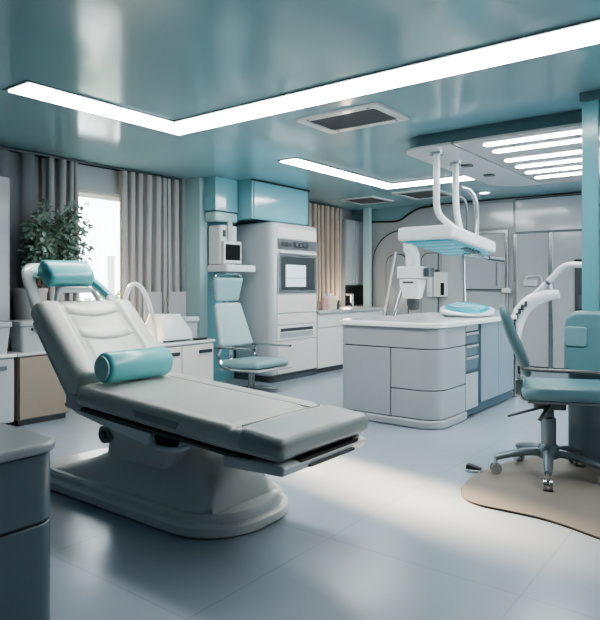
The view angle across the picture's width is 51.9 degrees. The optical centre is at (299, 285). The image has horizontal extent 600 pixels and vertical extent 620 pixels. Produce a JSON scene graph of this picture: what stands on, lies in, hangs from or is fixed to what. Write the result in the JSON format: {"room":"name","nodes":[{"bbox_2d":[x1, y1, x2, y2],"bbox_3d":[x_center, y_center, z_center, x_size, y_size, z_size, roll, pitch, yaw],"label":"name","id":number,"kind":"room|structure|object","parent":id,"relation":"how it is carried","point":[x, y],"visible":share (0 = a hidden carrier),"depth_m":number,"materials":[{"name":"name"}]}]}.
{"room":"medical examination room","nodes":[
{"label":"medical examination room","id":0,"kind":"room"},
{"bbox_2d":[38,158,351,373],"bbox_3d":[-2.533,-0.050,6.329,0.100,2.500,11.400,0,0,37],"label":"wall","id":1,"kind":"structure","parent":0,"point":[346,214],"depth_m":6.60,"materials":[{"name":"grey paint"}]},
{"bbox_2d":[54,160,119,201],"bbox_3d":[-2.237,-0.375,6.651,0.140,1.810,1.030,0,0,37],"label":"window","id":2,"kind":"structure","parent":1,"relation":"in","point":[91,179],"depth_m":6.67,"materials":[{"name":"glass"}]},
{"bbox_2d":[9,150,172,179],"bbox_3d":[-3.697,-1.288,4.702,0.020,0.025,7.400,0,0,37],"label":"trim","id":3,"kind":"structure","parent":1,"relation":"attached to","point":[38,156],"depth_m":6.56,"materials":[{"name":"black metal"}]},
{"bbox_2d":[179,179,185,291],"bbox_3d":[-1.462,-0.050,7.537,0.140,2.500,0.060,0,0,37],"label":"trim","id":4,"kind":"structure","parent":1,"relation":"attached to","point":[182,184],"depth_m":7.49,"materials":[{"name":"teal metal"}]},
{"bbox_2d":[186,177,207,337],"bbox_3d":[-1.308,-0.050,7.540,0.380,2.500,0.130,0,0,37],"label":"column","id":5,"kind":"structure","parent":1,"relation":"attached to","point":[196,225],"depth_m":7.43,"materials":[{"name":"teal paint"}]},
{"bbox_2d":[204,176,237,223],"bbox_3d":[-0.957,-1.035,7.511,0.195,0.530,0.400,0,0,37],"label":"upper cabinet","id":6,"kind":"object","parent":1,"relation":"attached to","point":[220,194],"visible":0.93,"depth_m":7.39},
{"bbox_2d":[208,222,233,381],"bbox_3d":[-1.136,-0.050,7.849,0.280,2.500,0.570,0,0,37],"label":"trim","id":7,"kind":"structure","parent":1,"relation":"attached to","point":[218,375],"depth_m":7.71,"materials":[{"name":"teal paint"}]},
{"bbox_2d":[207,221,254,272],"bbox_3d":[-0.879,-0.475,7.574,0.459,0.610,0.515,0,0,37],"label":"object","id":8,"kind":"object","parent":1,"relation":"attached to","point":[224,252],"visible":0.98,"depth_m":7.40,"materials":[{"name":"white plastic"}]},
{"bbox_2d":[207,264,254,272],"bbox_3d":[-0.836,-0.212,7.542,0.350,0.085,0.515,0,0,37],"label":"tray","id":9,"kind":"object","parent":8,"relation":"on","point":[233,268],"depth_m":7.38,"materials":[{"name":"white plastic"}]},
{"bbox_2d":[235,179,309,225],"bbox_3d":[-0.434,-1.060,8.094,0.540,0.480,1.170,0,0,37],"label":"upper cabinet","id":10,"kind":"object","parent":1,"relation":"attached to","point":[259,201],"visible":0.85,"depth_m":7.77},
{"bbox_2d":[0,0,599,210],"bbox_3d":[0.411,-1.350,4.087,7.500,0.100,11.400,0,0,37],"label":"ceiling","id":11,"kind":"structure","parent":0,"point":[169,59],"depth_m":3.81,"materials":[{"name":"teal paint"}]},
{"bbox_2d":[0,146,180,180],"bbox_3d":[-2.523,-1.285,6.045,0.026,0.026,3.560,0,0,37],"label":"rail","id":12,"kind":"object","parent":11,"relation":"attached to","point":[1,147],"visible":1,"depth_m":6.40,"materials":[{"name":"metal"}]},
{"bbox_2d":[0,149,37,350],"bbox_3d":[-3.059,-0.050,5.391,0.135,2.440,1.670,0,0,37],"label":"curtain","id":13,"kind":"object","parent":12,"relation":"hanging from","point":[21,168],"visible":0.32,"depth_m":5.89,"materials":[{"name":"grey fabric"}]},
{"bbox_2d":[42,157,79,301],"bbox_3d":[-2.416,-0.050,6.248,0.126,2.440,0.393,0,0,37],"label":"curtain","id":14,"kind":"object","parent":12,"relation":"hanging from","point":[59,177],"visible":0.27,"depth_m":6.21,"materials":[{"name":"grey fabric"}]},
{"bbox_2d":[119,170,179,322],"bbox_3d":[-1.712,-0.050,7.137,0.116,2.440,0.880,0,0,37],"label":"curtain","id":15,"kind":"object","parent":12,"relation":"hanging from","point":[149,205],"visible":0.63,"depth_m":7.06,"materials":[{"name":"grey fabric"}]},
{"bbox_2d":[3,17,599,135],"bbox_3d":[0.700,-1.290,3.006,5.530,0.017,1.530,0,0,37],"label":"recessed light","id":16,"kind":"object","parent":11,"relation":"in","point":[586,33],"visible":1,"depth_m":3.96,"materials":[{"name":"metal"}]},
{"bbox_2d":[309,203,341,301],"bbox_3d":[0.201,-0.510,9.546,0.138,1.520,1.569,0,0,37],"label":"curtain","id":17,"kind":"object","parent":11,"relation":"hanging from","point":[327,221],"visible":0.48,"depth_m":9.79,"materials":[{"name":"beige fabric"}]},
{"bbox_2d":[296,102,408,133],"bbox_3d":[0.404,-1.288,4.771,0.740,0.023,0.500,0,0,37],"label":"ceiling vent","id":18,"kind":"object","parent":11,"relation":"in","point":[376,113],"visible":1,"depth_m":4.74,"materials":[{"name":"metal"}]},
{"bbox_2d":[339,196,393,204],"bbox_3d":[1.005,-1.288,9.323,0.600,0.023,0.650,0,0,37],"label":"ceiling vent","id":19,"kind":"object","parent":11,"relation":"in","point":[366,200],"visible":1,"depth_m":9.31,"materials":[{"name":"metal"}]},
{"bbox_2d":[277,157,473,188],"bbox_3d":[0.989,-1.290,6.884,1.330,0.017,2.290,0,0,37],"label":"recessed light","id":20,"kind":"object","parent":11,"relation":"in","point":[299,162],"visible":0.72,"depth_m":7.29,"materials":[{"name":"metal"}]},
{"bbox_2d":[392,188,451,199],"bbox_3d":[1.750,-1.288,8.692,0.650,0.023,0.750,0,0,37],"label":"ceiling vent","id":21,"kind":"object","parent":11,"relation":"in","point":[424,193],"visible":0.89,"depth_m":8.70,"materials":[{"name":"metal"}]},
{"bbox_2d":[478,191,490,193],"bbox_3d":[2.554,-1.292,8.551,0.180,0.013,0.180,0,0,37],"label":"recessed light","id":22,"kind":"object","parent":11,"relation":"in","point":[482,192],"visible":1,"depth_m":8.49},
{"bbox_2d":[398,109,581,300],"bbox_3d":[2.354,-0.575,5.887,1.930,1.451,2.540,0,0,37],"label":"lamp","id":23,"kind":"object","parent":11,"relation":"attached to","point":[449,239],"depth_m":5.44,"materials":[{"name":"metal"}]},
{"bbox_2d":[392,243,433,316],"bbox_3d":[1.008,-0.059,5.551,0.384,0.688,0.166,0,0,37],"label":"medical device","id":24,"kind":"object","parent":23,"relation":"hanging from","point":[412,277],"visible":0.98,"depth_m":5.50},
{"bbox_2d":[579,89,599,103],"bbox_3d":[2.976,-1.270,3.428,2.620,0.060,0.180,0,0,37],"label":"trim","id":25,"kind":"structure","parent":11,"relation":"attached to","point":[594,94],"depth_m":4.11,"materials":[{"name":"teal paint"}]},
{"bbox_2d":[10,369,599,619],"bbox_3d":[0.411,1.250,4.087,7.500,0.100,11.400,0,0,37],"label":"floor","id":26,"kind":"structure","parent":0,"point":[384,528],"depth_m":2.81,"materials":[{"name":"tile"}]},
{"bbox_2d":[0,176,9,350],"bbox_3d":[-2.867,0.120,5.264,0.220,2.160,0.700,0,0,37],"label":"locker","id":27,"kind":"object","parent":26,"relation":"on","point":[4,181],"visible":0.55,"depth_m":5.44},
{"bbox_2d":[0,353,16,424],"bbox_3d":[-2.683,0.885,5.049,0.292,0.630,0.610,0,0,37],"label":"base cabinet","id":28,"kind":"object","parent":26,"relation":"on","point":[6,360],"visible":0.95,"depth_m":5.15,"materials":[{"name":"metal"}]},
{"bbox_2d":[0,353,16,358],"bbox_3d":[-2.684,0.585,5.049,0.290,0.030,0.610,0,0,37],"label":"countertop","id":29,"kind":"structure","parent":28,"relation":"on","point":[9,355],"depth_m":5.15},
{"bbox_2d":[0,321,11,353],"bbox_3d":[-2.646,0.435,5.071,0.255,0.270,0.484,0,0,37],"label":"storage bin","id":30,"kind":"object","parent":29,"relation":"on","point":[5,326],"visible":1,"depth_m":5.15,"materials":[{"name":"plastic"}]},
{"bbox_2d":[0,423,54,619],"bbox_3d":[-1.719,0.848,1.894,1.410,0.705,1.330,0,0,37],"label":"base cabinet","id":31,"kind":"object","parent":26,"relation":"on","point":[24,454],"visible":1,"depth_m":1.91,"materials":[{"name":"grey laminate"}]},
{"bbox_2d":[0,423,54,462],"bbox_3d":[-1.719,0.511,1.894,1.410,0.033,1.330,0,0,37],"label":"countertop","id":32,"kind":"structure","parent":31,"relation":"on","point":[16,443],"depth_m":1.95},
{"bbox_2d":[7,351,69,425],"bbox_3d":[-2.336,0.885,5.498,0.280,0.630,0.515,0,0,37],"label":"base cabinet","id":33,"kind":"object","parent":26,"relation":"on","point":[39,395],"visible":0.57,"depth_m":5.35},
{"bbox_2d":[7,351,45,356],"bbox_3d":[-2.336,0.585,5.498,0.280,0.030,0.515,0,0,37],"label":"countertop","id":34,"kind":"structure","parent":33,"relation":"on","point":[19,354],"depth_m":5.30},
{"bbox_2d":[8,319,44,351],"bbox_3d":[-2.349,0.435,5.460,0.255,0.270,0.384,0,0,37],"label":"storage bin","id":35,"kind":"object","parent":34,"relation":"on","point":[24,337],"visible":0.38,"depth_m":5.32,"materials":[{"name":"metal"}]},
{"bbox_2d":[12,197,94,319],"bbox_3d":[-2.278,0.186,5.894,0.553,2.029,0.845,0,0,37],"label":"potted tree","id":36,"kind":"object","parent":26,"relation":"on","point":[41,246],"visible":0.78,"depth_m":5.75,"materials":[{"name":"green plant"}]},
{"bbox_2d":[159,338,214,380],"bbox_3d":[-1.424,0.880,6.339,0.652,0.640,0.910,0,0,37],"label":"base cabinet","id":37,"kind":"object","parent":26,"relation":"on","point":[194,358],"visible":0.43,"depth_m":6.27,"materials":[{"name":"metal"}]},
{"bbox_2d":[159,338,214,346],"bbox_3d":[-1.425,0.575,6.340,0.650,0.030,0.910,0,0,37],"label":"countertop","id":38,"kind":"structure","parent":37,"relation":"on","point":[191,341],"depth_m":6.21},
{"bbox_2d":[123,282,162,343],"bbox_3d":[-1.506,0.260,5.862,0.140,0.601,0.489,0,0,37],"label":"lamp","id":39,"kind":"object","parent":38,"relation":"on","point":[131,285],"visible":0.81,"depth_m":5.91,"materials":[{"name":"white plastic"}]},
{"bbox_2d":[143,292,161,319],"bbox_3d":[-1.568,0.311,6.555,0.100,0.497,0.227,0,0,37],"label":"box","id":40,"kind":"object","parent":38,"relation":"on","point":[155,297],"visible":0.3,"depth_m":6.55,"materials":[{"name":"metal"}]},
{"bbox_2d":[145,313,191,342],"bbox_3d":[-1.363,0.422,6.330,0.360,0.275,0.420,0,0,37],"label":"countertop medical equipment","id":41,"kind":"object","parent":38,"relation":"on","point":[171,327],"visible":0.74,"depth_m":6.21,"materials":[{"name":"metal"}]},
{"bbox_2d":[168,292,185,315],"bbox_3d":[-1.362,0.313,6.826,0.100,0.495,0.232,0,0,37],"label":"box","id":42,"kind":"object","parent":38,"relation":"on","point":[176,300],"visible":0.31,"depth_m":6.81,"materials":[{"name":"plastic"}]},
{"bbox_2d":[182,316,198,337],"bbox_3d":[-1.245,0.445,6.675,0.240,0.230,0.200,0,0,37],"label":"box","id":43,"kind":"object","parent":38,"relation":"on","point":[191,321],"visible":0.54,"depth_m":6.62,"materials":[{"name":"white plastic"}]},
{"bbox_2d":[193,337,207,339],"bbox_3d":[-1.042,0.550,6.438,0.060,0.020,0.180,0,0,37],"label":"tray","id":44,"kind":"object","parent":38,"relation":"on","point":[200,338],"visible":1,"depth_m":6.41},
{"bbox_2d":[21,260,367,538],"bbox_3d":[-0.722,0.517,3.489,2.200,1.365,0.748,0,0,37],"label":"couch","id":45,"kind":"object","parent":26,"relation":"on","point":[186,456],"visible":0.96,"depth_m":3.20,"materials":[{"name":"leather"}]},
{"bbox_2d":[38,260,93,286],"bbox_3d":[-1.502,-0.080,3.973,0.171,0.171,0.320,0,0,37],"label":"pillow","id":46,"kind":"object","parent":45,"relation":"on","point":[53,273],"depth_m":3.90,"materials":[{"name":"teal leather"}]},
{"bbox_2d":[94,346,172,383],"bbox_3d":[-0.959,0.455,3.592,0.176,0.176,0.461,0,0,37],"label":"bolster pillow","id":47,"kind":"object","parent":45,"relation":"on","point":[132,364],"visible":1,"depth_m":3.50,"materials":[{"name":"teal leather"}]},
{"bbox_2d":[76,372,359,461],"bbox_3d":[-0.460,0.642,3.267,1.491,0.200,0.700,0,0,37],"label":"seat cushion","id":48,"kind":"object","parent":45,"relation":"on","point":[231,421],"depth_m":3.00,"materials":[{"name":"grey leather"}]},
{"bbox_2d":[223,435,365,476],"bbox_3d":[-0.008,0.778,2.913,0.356,0.062,0.655,0,0,37],"label":"tray","id":49,"kind":"object","parent":45,"relation":"on","point":[235,459],"depth_m":2.70,"materials":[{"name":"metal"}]},
{"bbox_2d":[213,273,291,389],"bbox_3d":[-0.593,0.519,7.117,0.850,1.356,0.651,0,0,39],"label":"chair","id":50,"kind":"object","parent":26,"relation":"on","point":[232,328],"visible":1,"depth_m":7.17,"materials":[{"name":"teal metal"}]},
{"bbox_2d":[235,222,316,382],"bbox_3d":[-0.292,0.200,8.168,0.676,2.000,0.960,0,0,37],"label":"equipment cabinet","id":51,"kind":"object","parent":26,"relation":"on","point":[277,300],"visible":0.98,"depth_m":7.83,"materials":[{"name":"metal"}]},
{"bbox_2d":[315,306,383,372],"bbox_3d":[0.543,0.767,9.285,0.670,0.865,1.810,0,0,37],"label":"base cabinet","id":52,"kind":"object","parent":26,"relation":"on","point":[329,333],"depth_m":8.69,"materials":[{"name":"white laminate"}]},
{"bbox_2d":[321,293,326,309],"bbox_3d":[0.339,0.220,8.778,0.090,0.230,0.090,0,0,37],"label":"soap bottle","id":53,"kind":"object","parent":52,"relation":"on","point":[323,298],"visible":1,"depth_m":8.74,"materials":[{"name":"beige plastic"}]},
{"bbox_2d":[326,294,336,308],"bbox_3d":[0.433,0.223,8.902,0.200,0.225,0.200,0,0,37],"label":"canister","id":54,"kind":"object","parent":52,"relation":"on","point":[331,300],"visible":0.78,"depth_m":8.81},
{"bbox_2d":[345,293,353,306],"bbox_3d":[0.780,0.223,9.605,0.044,0.225,0.230,0,0,37],"label":"faucet","id":55,"kind":"object","parent":52,"relation":"on","point":[351,294],"visible":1,"depth_m":9.63,"materials":[{"name":"silver metal"}]},
{"bbox_2d":[316,306,383,313],"bbox_3d":[0.543,0.357,9.285,0.670,0.045,1.810,0,0,37],"label":"countertop","id":56,"kind":"structure","parent":52,"relation":"on","point":[347,308],"depth_m":9.12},
{"bbox_2d":[337,219,362,306],"bbox_3d":[0.837,0.050,10.431,0.270,2.300,0.570,0,0,37],"label":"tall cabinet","id":57,"kind":"object","parent":26,"relation":"on","point":[352,231],"visible":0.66,"depth_m":10.27,"materials":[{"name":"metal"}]},
{"bbox_2d":[339,312,516,429],"bbox_3d":[1.324,0.753,6.119,1.030,0.893,1.960,0,0,37],"label":"island","id":58,"kind":"object","parent":26,"relation":"on","point":[430,370],"depth_m":5.41,"materials":[{"name":"white laminate"}]},
{"bbox_2d":[383,252,396,315],"bbox_3d":[1.403,0.321,10.078,0.398,1.767,0.044,0,0,-19],"label":"leaning pole","id":59,"kind":"object","parent":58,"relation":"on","point":[395,253],"visible":0.66,"depth_m":10.08,"materials":[{"name":"silver metal"}]},
{"bbox_2d":[339,312,516,328],"bbox_3d":[1.324,0.331,6.119,1.030,0.048,1.960,0,0,37],"label":"countertop","id":60,"kind":"structure","parent":58,"relation":"on","point":[430,320],"depth_m":5.53,"materials":[{"name":"white laminate"}]},
{"bbox_2d":[440,302,494,317],"bbox_3d":[1.695,0.236,6.252,0.480,0.143,0.560,0,0,37],"label":"bowl","id":61,"kind":"object","parent":58,"relation":"on","point":[456,309],"visible":0.98,"depth_m":6.13,"materials":[{"name":"plastic"}]},
{"bbox_2d":[465,463,482,472],"bbox_3d":[1.123,1.175,3.981,0.110,0.051,0.060,0,0,25],"label":"foot pedal","id":62,"kind":"object","parent":26,"relation":"on","point":[471,468],"visible":0.98,"depth_m":3.96,"materials":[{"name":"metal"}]},
{"bbox_2d":[462,230,510,309],"bbox_3d":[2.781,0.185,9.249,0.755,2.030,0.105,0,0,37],"label":"tall cabinet","id":63,"kind":"object","parent":26,"relation":"on","point":[486,281],"visible":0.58,"depth_m":9.23,"materials":[{"name":"metal"}]},
{"bbox_2d":[461,456,599,539],"bbox_3d":[1.656,1.194,3.694,1.128,0.012,1.877,0,0,37],"label":"floor mat","id":64,"kind":"object","parent":26,"relation":"on","point":[573,503],"visible":0.87,"depth_m":3.55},
{"bbox_2d":[489,304,599,490],"bbox_3d":[1.596,0.654,3.845,0.787,1.066,0.665,0,0,22],"label":"swivel chair","id":65,"kind":"object","parent":64,"relation":"on","point":[549,395],"visible":1,"depth_m":3.77,"materials":[{"name":"teal leather"}]},
{"bbox_2d":[511,262,581,397],"bbox_3d":[2.570,0.475,6.563,0.812,1.451,0.245,0,0,37],"label":"articulated arm","id":66,"kind":"object","parent":26,"relation":"on","point":[540,295],"visible":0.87,"depth_m":6.54},
{"bbox_2d":[513,194,581,368],"bbox_3d":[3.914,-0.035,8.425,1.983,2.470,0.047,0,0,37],"label":"wardrobe","id":67,"kind":"object","parent":26,"relation":"on","point":[548,230],"visible":0.71,"depth_m":8.73,"materials":[{"name":"metal"}]},
{"bbox_2d":[524,275,542,285],"bbox_3d":[3.341,-0.037,8.826,0.275,0.235,0.040,0,0,37],"label":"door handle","id":68,"kind":"object","parent":67,"relation":"attached to","point":[526,282],"visible":0.91,"depth_m":8.83,"materials":[{"name":"silver metal"}]},
{"bbox_2d":[574,259,581,310],"bbox_3d":[3.877,0.032,8.420,0.239,0.796,0.035,0,0,37],"label":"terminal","id":69,"kind":"object","parent":67,"relation":"attached to","point":[578,271],"visible":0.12,"depth_m":8.46,"materials":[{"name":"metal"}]},
{"bbox_2d":[564,311,599,462],"bbox_3d":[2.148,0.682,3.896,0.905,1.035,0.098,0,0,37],"label":"console","id":70,"kind":"object","parent":26,"relation":"on","point":[581,328],"visible":0.87,"depth_m":4.07},
{"bbox_2d":[363,208,371,306],"bbox_3d":[1.130,-0.050,10.328,0.120,2.500,0.080,0,0,37],"label":"column","id":71,"kind":"structure","parent":0,"point":[367,212],"depth_m":10.29,"materials":[{"name":"teal paint"}]},
{"bbox_2d":[372,193,581,313],"bbox_3d":[3.874,-0.050,8.551,7.400,2.500,0.100,0,0,37],"label":"wall","id":72,"kind":"structure","parent":0,"point":[424,216],"depth_m":9.85,"materials":[{"name":"grey paint"}]},
{"bbox_2d":[352,204,430,221],"bbox_3d":[1.561,-1.185,10.243,1.630,0.230,0.012,0,0,37],"label":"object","id":73,"kind":"structure","parent":72,"relation":"attached to","point":[386,214],"depth_m":10.31,"materials":[{"name":"teal paint"}]},
{"bbox_2d":[361,205,432,222],"bbox_3d":[1.556,-1.175,10.236,1.631,0.242,0.032,0,0,37],"label":"trim","id":74,"kind":"structure","parent":72,"relation":"attached to","point":[409,213],"depth_m":10.12,"materials":[{"name":"grey metal"}]},
{"bbox_2d":[372,230,440,315],"bbox_3d":[1.719,0.138,10.091,1.249,2.125,0.053,0,0,37],"label":"arch","id":75,"kind":"object","parent":72,"relation":"attached to","point":[383,255],"visible":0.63,"depth_m":10.19,"materials":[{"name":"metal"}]},
{"bbox_2d":[427,277,433,296],"bbox_3d":[2.058,-0.024,9.736,0.094,0.396,0.100,0,0,37],"label":"wall dispenser","id":76,"kind":"object","parent":75,"relation":"attached to","point":[429,279],"visible":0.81,"depth_m":9.69,"materials":[{"name":"white plastic"}]},
{"bbox_2d":[442,254,461,305],"bbox_3d":[2.369,0.175,9.614,0.344,1.950,0.028,0,0,37],"label":"board","id":77,"kind":"object","parent":72,"relation":"attached to","point":[452,265],"visible":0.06,"depth_m":9.59,"materials":[{"name":"white plastic"}]},
{"bbox_2d":[433,269,447,296],"bbox_3d":[2.198,-0.045,9.649,0.201,0.432,0.125,0,0,37],"label":"wall dispenser","id":78,"kind":"object","parent":77,"relation":"attached to","point":[440,279],"visible":0.96,"depth_m":9.60,"materials":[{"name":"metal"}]},
{"bbox_2d":[444,201,513,229],"bbox_3d":[2.696,-1.050,9.369,1.095,0.380,0.023,0,0,37],"label":"wall panel","id":79,"kind":"object","parent":72,"relation":"attached to","point":[501,214],"visible":0.64,"depth_m":9.24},
{"bbox_2d":[431,191,581,204],"bbox_3d":[3.400,-1.290,8.837,3.300,0.020,0.020,0,0,37],"label":"trim","id":80,"kind":"structure","parent":72,"relation":"attached to","point":[579,191],"depth_m":8.97,"materials":[{"name":"grey metal"}]},
{"bbox_2d":[582,99,599,310],"bbox_3d":[1.982,-0.050,4.182,0.105,2.500,0.145,0,0,37],"label":"column","id":81,"kind":"structure","parent":0,"point":[590,109],"depth_m":4.12,"materials":[{"name":"teal paint"}]},
{"label":"outside","id":82,"kind":"structure","parent":0,"visible":0},
{"bbox_3d":[2.045,1.400,5.985,28.000,0.200,20.000,0,0,37],"label":"ground","id":83,"kind":"structure","parent":82,"visible":0},
{"bbox_2d":[84,291,119,300],"bbox_3d":[-3.213,0.662,10.441,0.959,1.291,0.872,0,0,-4],"label":"shrub","id":84,"kind":"object","parent":83,"relation":"on","point":[118,293],"visible":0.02,"depth_m":10.28,"materials":[{"name":"green plant"}]},
{"bbox_2d":[107,256,114,296],"bbox_3d":[-2.884,0.421,9.415,0.096,1.758,0.096,0,0,37],"label":"post","id":85,"kind":"object","parent":83,"relation":"on","point":[110,259],"visible":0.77,"depth_m":9.39,"materials":[{"name":"white"}]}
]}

